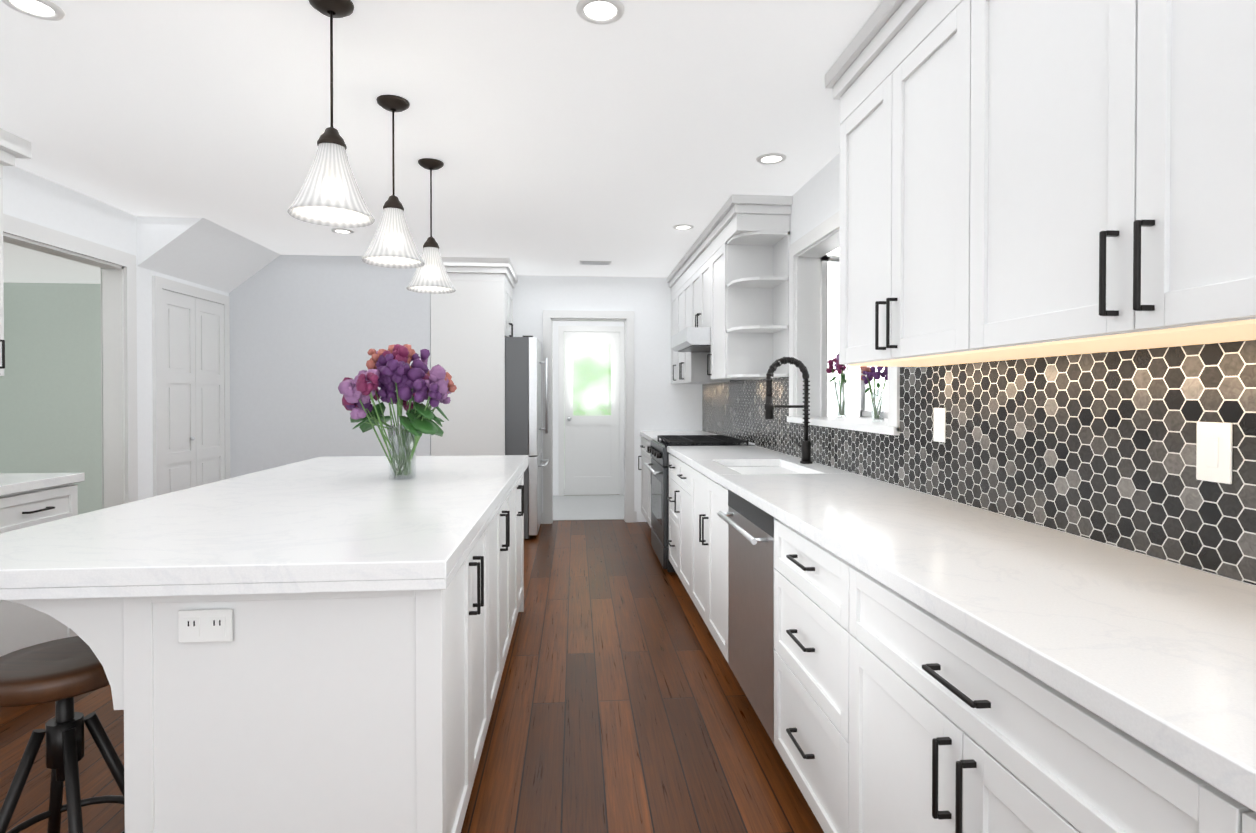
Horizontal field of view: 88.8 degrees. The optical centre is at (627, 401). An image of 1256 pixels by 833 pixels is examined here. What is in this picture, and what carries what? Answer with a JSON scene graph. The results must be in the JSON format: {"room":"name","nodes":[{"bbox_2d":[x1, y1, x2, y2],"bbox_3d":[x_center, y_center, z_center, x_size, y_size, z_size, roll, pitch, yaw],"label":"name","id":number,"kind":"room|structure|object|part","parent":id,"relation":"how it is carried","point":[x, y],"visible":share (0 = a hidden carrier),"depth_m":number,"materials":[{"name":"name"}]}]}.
{"room":"kitchen","nodes":[
{"label":"kitchen","id":0,"kind":"room"},
{"bbox_2d":[0,282,95,514],"bbox_3d":[-5.101,-0.021,6.919,3.010,2.460,0.100,0,1,-5],"label":"wall","id":1,"kind":"structure","parent":0,"point":[51,421],"depth_m":6.78,"materials":[{"name":"paint"}]},
{"bbox_2d":[96,268,103,509],"bbox_3d":[-3.487,-0.009,5.556,0.014,2.460,2.880,0,1,-5],"label":"wall","id":2,"kind":"structure","parent":0,"point":[99,436],"depth_m":6.82,"materials":[{"name":"paint"}]},
{"bbox_2d":[2,166,228,499],"bbox_3d":[-3.070,0.032,1.316,0.120,2.460,8.400,0,1,-5],"label":"wall","id":3,"kind":"structure","parent":0,"point":[33,198],"depth_m":4.00,"materials":[{"name":"paint"}]},
{"bbox_2d":[3,214,137,508],"bbox_3d":[-3.255,0.145,3.570,0.160,2.190,1.300,0,1,-5],"label":"trim","id":4,"kind":"structure","parent":3,"relation":"attached to","point":[119,378],"depth_m":4.11,"materials":[{"name":"white wood"}]},
{"bbox_2d":[152,276,230,496],"bbox_3d":[-3.280,0.180,4.883,0.045,2.095,0.950,0,1,-5],"label":"door","id":5,"kind":"structure","parent":3,"relation":"attached to","point":[191,382],"depth_m":4.80,"materials":[{"name":"white wood"}]},
{"bbox_2d":[229,255,430,477],"bbox_3d":[-2.588,-0.008,5.510,1.767,2.460,0.120,0,1,-5],"label":"wall","id":6,"kind":"structure","parent":0,"point":[307,332],"depth_m":5.44,"materials":[{"name":"paint"}]},
{"bbox_2d":[0,494,823,832],"bbox_3d":[-2.070,1.293,3.317,9.500,0.100,12.200,0,1,-5],"label":"floor","id":7,"kind":"structure","parent":0,"point":[622,704],"depth_m":2.48,"materials":[{"name":"brown wood"}]},
{"bbox_2d":[0,128,84,656],"bbox_3d":[-2.747,0.026,1.995,0.628,2.458,2.040,0,1,-5],"label":"hutch","id":8,"kind":"object","parent":7,"relation":"on","point":[29,499],"visible":0.54,"depth_m":2.77,"materials":[{"name":"white wood"}]},
{"bbox_2d":[0,636,124,832],"bbox_3d":[-1.347,0.935,1.537,0.328,0.657,0.329,0,1,-5],"label":"stool","id":9,"kind":"object","parent":7,"relation":"on","point":[62,672],"visible":0.75,"depth_m":1.50,"materials":[{"name":"brown wood"}]},
{"bbox_2d":[0,459,528,832],"bbox_3d":[-1.096,0.812,2.582,1.220,0.876,2.475,0,1,-5],"label":"kitchen island","id":10,"kind":"object","parent":7,"relation":"on","point":[318,645],"depth_m":1.45,"materials":[{"name":"white wood"}]},
{"bbox_2d":[0,455,527,582],"bbox_3d":[-1.100,0.366,2.578,1.212,0.063,2.475,0,1,-5],"label":"island countertop","id":11,"kind":"structure","parent":10,"relation":"on","point":[343,515],"depth_m":1.74,"materials":[{"name":"white stone"}]},
{"bbox_2d":[338,344,456,479],"bbox_3d":[-0.994,0.040,2.791,0.473,0.583,0.437,0,1,-5],"label":"vase","id":12,"kind":"object","parent":11,"relation":"on","point":[396,377],"visible":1,"depth_m":2.70,"materials":[{"name":"clear glass"}]},
{"bbox_2d":[431,257,548,538],"bbox_3d":[-1.237,-0.011,5.924,0.982,2.458,0.807,0,1,-5],"label":"enclosure","id":13,"kind":"object","parent":7,"relation":"on","point":[486,360],"visible":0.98,"depth_m":5.56,"materials":[{"name":"white metal"}]},
{"bbox_2d":[505,336,548,538],"bbox_3d":[-1.235,0.312,5.965,0.972,1.788,0.712,0,1,-5],"label":"fridge","id":14,"kind":"object","parent":13,"relation":"in","point":[523,355],"depth_m":5.64,"materials":[{"name":"grey metal"}]},
{"bbox_2d":[553,495,623,520],"bbox_3d":[-0.510,1.202,7.353,1.930,0.004,1.610,0,1,-5],"label":"floor","id":15,"kind":"structure","parent":7,"relation":"on","point":[588,507],"depth_m":7.27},
{"bbox_2d":[638,437,645,518],"bbox_3d":[0.465,0.778,6.175,0.622,0.875,0.604,0,1,-5],"label":"base cabinet","id":16,"kind":"object","parent":7,"relation":"on","point":[643,439],"depth_m":6.30,"materials":[{"name":"white wood"}]},
{"bbox_2d":[640,431,714,444],"bbox_3d":[0.482,0.324,5.900,0.634,0.040,1.145,0,1,-5],"label":"countertop","id":17,"kind":"structure","parent":16,"relation":"on","point":[649,435],"depth_m":6.04,"materials":[{"name":"white stone"}]},
{"bbox_2d":[646,441,651,526],"bbox_3d":[0.508,0.783,5.661,0.622,0.875,0.654,0,1,-5],"label":"base cabinet","id":18,"kind":"object","parent":7,"relation":"on","point":[648,455],"depth_m":5.85,"materials":[{"name":"white wood"}]},
{"bbox_2d":[667,454,673,567],"bbox_3d":[0.617,0.796,4.326,0.622,0.875,0.493,0,1,-5],"label":"base cabinet","id":19,"kind":"object","parent":7,"relation":"on","point":[671,459],"depth_m":4.42,"materials":[{"name":"white wood"}]},
{"bbox_2d":[674,457,685,588],"bbox_3d":[0.653,0.800,3.889,0.622,0.875,0.496,0,1,-5],"label":"base cabinet","id":20,"kind":"object","parent":7,"relation":"on","point":[679,469],"depth_m":4.06,"materials":[{"name":"white wood"}]},
{"bbox_2d":[644,435,754,571],"bbox_3d":[0.515,0.745,4.949,0.723,0.925,0.760,0,1,-5],"label":"range","id":21,"kind":"object","parent":7,"relation":"on","point":[659,463],"visible":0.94,"depth_m":4.71,"materials":[{"name":"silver metal"}]},
{"bbox_2d":[686,465,801,651],"bbox_3d":[0.704,0.806,3.277,0.622,0.875,0.958,0,1,-5],"label":"base cabinet","id":22,"kind":"object","parent":7,"relation":"on","point":[703,498],"depth_m":3.32,"materials":[{"name":"white wood"}]},
{"bbox_2d":[722,489,769,730],"bbox_3d":[0.766,0.813,2.510,0.622,0.875,0.698,0,1,-5],"label":"dishwasher","id":23,"kind":"object","parent":7,"relation":"on","point":[745,529],"depth_m":2.47,"materials":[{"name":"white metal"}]},
{"bbox_2d":[766,517,841,832],"bbox_3d":[0.821,0.820,1.843,0.622,0.875,0.642,0,1,-5],"label":"base cabinet","id":24,"kind":"object","parent":7,"relation":"on","point":[804,623],"depth_m":1.85,"materials":[{"name":"white wood"}]},
{"bbox_2d":[838,561,1157,832],"bbox_3d":[0.883,0.827,1.095,0.622,0.875,0.971,0,1,-5],"label":"base cabinet","id":25,"kind":"object","parent":7,"relation":"on","point":[900,659],"depth_m":1.11,"materials":[{"name":"white wood"}]},
{"bbox_2d":[667,446,1255,820],"bbox_3d":[0.769,0.357,2.405,0.634,0.040,4.337,0,1,-5],"label":"countertop","id":26,"kind":"structure","parent":25,"relation":"on","point":[1161,653],"depth_m":1.13,"materials":[{"name":"white stone"}]},
{"bbox_2d":[764,357,811,463],"bbox_3d":[0.839,0.046,3.411,0.258,0.562,0.140,0,1,-5],"label":"faucet","id":27,"kind":"object","parent":26,"relation":"on","point":[805,446],"depth_m":3.36,"materials":[{"name":"black metal"}]},
{"bbox_2d":[1158,761,1255,832],"bbox_3d":[0.933,0.832,0.487,0.622,0.875,0.478,0,1,-5],"label":"base cabinet","id":28,"kind":"object","parent":7,"relation":"on","point":[1183,805],"depth_m":0.69,"materials":[{"name":"white wood"}]},
{"bbox_2d":[0,0,882,283],"bbox_3d":[-2.070,-1.267,3.293,9.500,0.100,12.200,0,1,-5],"label":"ceiling","id":29,"kind":"structure","parent":0,"point":[558,136],"depth_m":2.71,"materials":[{"name":"paint"}]},
{"bbox_2d":[1,0,64,20],"bbox_3d":[-1.809,-1.200,1.950,0.150,0.008,0.150,0,1,-5],"label":"recessed light","id":30,"kind":"object","parent":29,"relation":"in","point":[45,10],"visible":1,"depth_m":1.96,"materials":[{"name":"white"}]},
{"bbox_2d":[137,216,280,292],"bbox_3d":[-3.089,-1.067,4.831,0.420,0.330,1.130,0,1,-5],"label":"ceiling bulkhead","id":31,"kind":"object","parent":29,"relation":"attached to","point":[205,252],"visible":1,"depth_m":4.58,"materials":[{"name":"paint"}]},
{"bbox_2d":[287,0,374,227],"bbox_3d":[-0.894,-0.879,1.938,0.242,0.648,0.242,0,1,-5],"label":"pendant light","id":32,"kind":"object","parent":29,"relation":"hanging from","point":[329,194],"visible":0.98,"depth_m":1.91,"materials":[{"name":"white glass"}]},
{"bbox_3d":[-0.894,-0.665,1.940,0.242,0.219,0.242,0,1,-5],"label":"lamp shade","id":33,"kind":"part","parent":32,"relation":"part of","materials":[{"name":"white glass"}]},
{"bbox_2d":[331,228,353,233],"bbox_3d":[-2.059,-1.226,4.628,0.150,0.008,0.150,0,1,-5],"label":"recessed light","id":34,"kind":"object","parent":29,"relation":"in","point":[341,231],"visible":0.96,"depth_m":4.62,"materials":[{"name":"white"}]},
{"bbox_2d":[362,95,424,267],"bbox_3d":[-0.948,-0.885,2.596,0.242,0.648,0.242,0,1,-5],"label":"pendant light","id":35,"kind":"object","parent":29,"relation":"hanging from","point":[392,244],"visible":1,"depth_m":2.56,"materials":[{"name":"white glass"}]},
{"bbox_3d":[-0.948,-0.671,2.598,0.242,0.219,0.242,0,1,-5],"label":"lamp shade","id":36,"kind":"part","parent":35,"relation":"part of","materials":[{"name":"white glass"}]},
{"bbox_2d":[406,158,455,293],"bbox_3d":[-1.004,-0.892,3.273,0.242,0.648,0.242,0,1,-5],"label":"pendant light","id":37,"kind":"object","parent":29,"relation":"hanging from","point":[430,276],"visible":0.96,"depth_m":3.23,"materials":[{"name":"white glass"}]},
{"bbox_3d":[-1.004,-0.677,3.275,0.242,0.219,0.242,0,1,-5],"label":"lamp shade","id":38,"kind":"part","parent":37,"relation":"part of","materials":[{"name":"white glass"}]},
{"bbox_2d":[579,260,610,264],"bbox_3d":[-0.293,-1.235,5.727,0.280,0.009,0.160,0,1,-5],"label":"ceiling vent","id":39,"kind":"object","parent":29,"relation":"in","point":[584,262],"visible":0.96,"depth_m":5.69,"materials":[{"name":"metal"}]},
{"bbox_2d":[576,0,624,24],"bbox_3d":[-0.085,-1.200,1.971,0.150,0.008,0.150,0,1,-5],"label":"recessed light","id":40,"kind":"object","parent":29,"relation":"in","point":[601,12],"visible":1,"depth_m":1.97,"materials":[{"name":"white"}]},
{"bbox_2d":[673,224,693,229],"bbox_3d":[0.389,-1.224,4.518,0.150,0.008,0.150,0,1,-5],"label":"recessed light","id":41,"kind":"object","parent":29,"relation":"in","point":[683,227],"visible":1,"depth_m":4.51,"materials":[{"name":"white"}]},
{"bbox_2d":[756,153,786,164],"bbox_3d":[0.717,-1.212,3.211,0.150,0.008,0.150,0,1,-5],"label":"recessed light","id":42,"kind":"object","parent":29,"relation":"in","point":[771,158],"visible":1,"depth_m":3.21,"materials":[{"name":"white"}]},
{"bbox_2d":[553,321,623,495],"bbox_3d":[-0.580,-0.034,8.203,2.170,2.460,0.120,0,1,-5],"label":"wall","id":43,"kind":"structure","parent":0,"point":[556,324],"depth_m":8.11,"materials":[{"name":"paint"}]},
{"bbox_2d":[558,326,623,495],"bbox_3d":[-0.454,0.122,8.133,0.850,2.150,0.103,0,1,-5],"label":"door","id":44,"kind":"structure","parent":43,"relation":"attached to","point":[590,410],"depth_m":8.15,"materials":[{"name":"white glass"}]},
{"bbox_2d":[513,275,701,521],"bbox_3d":[-0.567,-0.017,6.448,2.650,2.460,0.120,0,1,-5],"label":"wall","id":45,"kind":"structure","parent":0,"point":[662,402],"depth_m":6.44,"materials":[{"name":"paint"}]},
{"bbox_2d":[543,310,633,523],"bbox_3d":[-0.395,0.155,6.464,0.905,2.115,0.160,0,1,-5],"label":"trim","id":46,"kind":"structure","parent":45,"relation":"attached to","point":[625,317],"depth_m":6.40,"materials":[{"name":"white wood"}]},
{"bbox_2d":[541,511,636,523],"bbox_3d":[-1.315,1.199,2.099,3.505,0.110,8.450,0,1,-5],"label":"baseboard","id":47,"kind":"structure","parent":45,"relation":"attached to","point":[635,516],"depth_m":6.44,"materials":[{"name":"white wood"}]},
{"bbox_2d":[704,153,1255,585],"bbox_3d":[1.194,0.025,2.053,0.140,2.460,9.170,0,1,-5],"label":"wall","id":48,"kind":"structure","parent":0,"point":[816,200],"depth_m":3.41,"materials":[{"name":"paint"}]},
{"bbox_2d":[671,282,674,383],"bbox_3d":[0.611,-0.656,6.252,0.327,0.970,0.444,0,1,-5],"label":"upper cabinet","id":49,"kind":"object","parent":48,"relation":"attached to","point":[672,283],"depth_m":6.34,"materials":[{"name":"white wood"}]},
{"bbox_2d":[691,246,706,337],"bbox_3d":[0.718,-0.831,4.950,0.327,0.595,0.760,0,1,-5],"label":"upper cabinet","id":50,"kind":"object","parent":48,"relation":"attached to","point":[699,263],"depth_m":4.92,"materials":[{"name":"white wood"}]},
{"bbox_2d":[675,262,723,383],"bbox_3d":[0.655,-0.651,5.709,0.327,0.970,0.874,0,1,-5],"label":"upper cabinet","id":51,"kind":"object","parent":48,"relation":"attached to","point":[690,353],"depth_m":5.48,"materials":[{"name":"white wood"}]},
{"bbox_2d":[671,327,710,351],"bbox_3d":[0.633,-0.465,4.947,0.497,0.129,0.752,0,1,-5],"label":"range hood","id":52,"kind":"object","parent":51,"relation":"in","point":[690,339],"depth_m":4.60,"materials":[{"name":"silver metal"}]},
{"bbox_2d":[707,222,778,381],"bbox_3d":[0.765,-0.638,4.374,0.327,0.970,0.516,0,1,-5],"label":"upper cabinet","id":53,"kind":"object","parent":48,"relation":"attached to","point":[728,279],"depth_m":4.12,"materials":[{"name":"white wood"}]},
{"bbox_2d":[787,210,899,434],"bbox_3d":[1.224,-0.396,3.200,0.452,1.050,1.290,0,1,-5],"label":"window","id":54,"kind":"structure","parent":48,"relation":"in","point":[813,307],"depth_m":3.74,"materials":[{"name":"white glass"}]},
{"bbox_2d":[826,354,847,418],"bbox_3d":[1.135,-0.105,3.409,0.132,0.391,0.174,0,1,-5],"label":"vase","id":55,"kind":"object","parent":54,"relation":"on","point":[840,369],"visible":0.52,"depth_m":3.41,"materials":[{"name":"clear glass"}]},
{"bbox_2d":[860,366,887,421],"bbox_3d":[1.162,-0.042,3.006,0.143,0.271,0.111,0,1,-5],"label":"vase","id":56,"kind":"object","parent":54,"relation":"on","point":[870,373],"visible":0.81,"depth_m":2.99,"materials":[{"name":"clear glass"}]},
{"bbox_2d":[833,0,1001,366],"bbox_3d":[0.966,-0.614,1.936,0.327,0.970,0.834,0,1,-5],"label":"upper cabinet","id":57,"kind":"object","parent":48,"relation":"attached to","point":[894,110],"depth_m":1.92,"materials":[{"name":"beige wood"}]},
{"bbox_2d":[702,340,1255,584],"bbox_3d":[1.011,-0.025,3.381,0.006,0.705,6.249,0,1,-5],"label":"backsplash","id":58,"kind":"structure","parent":48,"relation":"attached to","point":[1100,447],"depth_m":1.64,"materials":[{"name":"tile"}]},
{"bbox_2d":[933,408,945,442],"bbox_3d":[1.096,0.083,2.261,0.008,0.120,0.070,0,1,-5],"label":"outlet","id":59,"kind":"object","parent":58,"relation":"attached to","point":[939,429],"visible":1,"depth_m":2.25,"materials":[{"name":"white plastic"}]},
{"bbox_2d":[1196,422,1232,483],"bbox_3d":[1.176,0.102,1.289,0.008,0.120,0.070,0,1,-5],"label":"outlet","id":60,"kind":"object","parent":58,"relation":"attached to","point":[1214,443],"visible":1,"depth_m":1.28,"materials":[{"name":"white plastic"}]},
{"bbox_2d":[945,0,1255,359],"bbox_3d":[1.034,-0.606,1.112,0.327,0.970,1.047,0,1,-5],"label":"upper cabinet","id":61,"kind":"object","parent":48,"relation":"attached to","point":[1022,179],"depth_m":1.20,"materials":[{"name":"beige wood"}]},
{"label":"outside","id":62,"kind":"structure","parent":0,"visible":0},
{"bbox_2d":[826,248,838,254],"bbox_3d":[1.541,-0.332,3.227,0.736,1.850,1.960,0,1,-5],"label":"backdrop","id":63,"kind":"structure","parent":62,"point":[833,252],"depth_m":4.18,"materials":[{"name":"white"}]}
]}

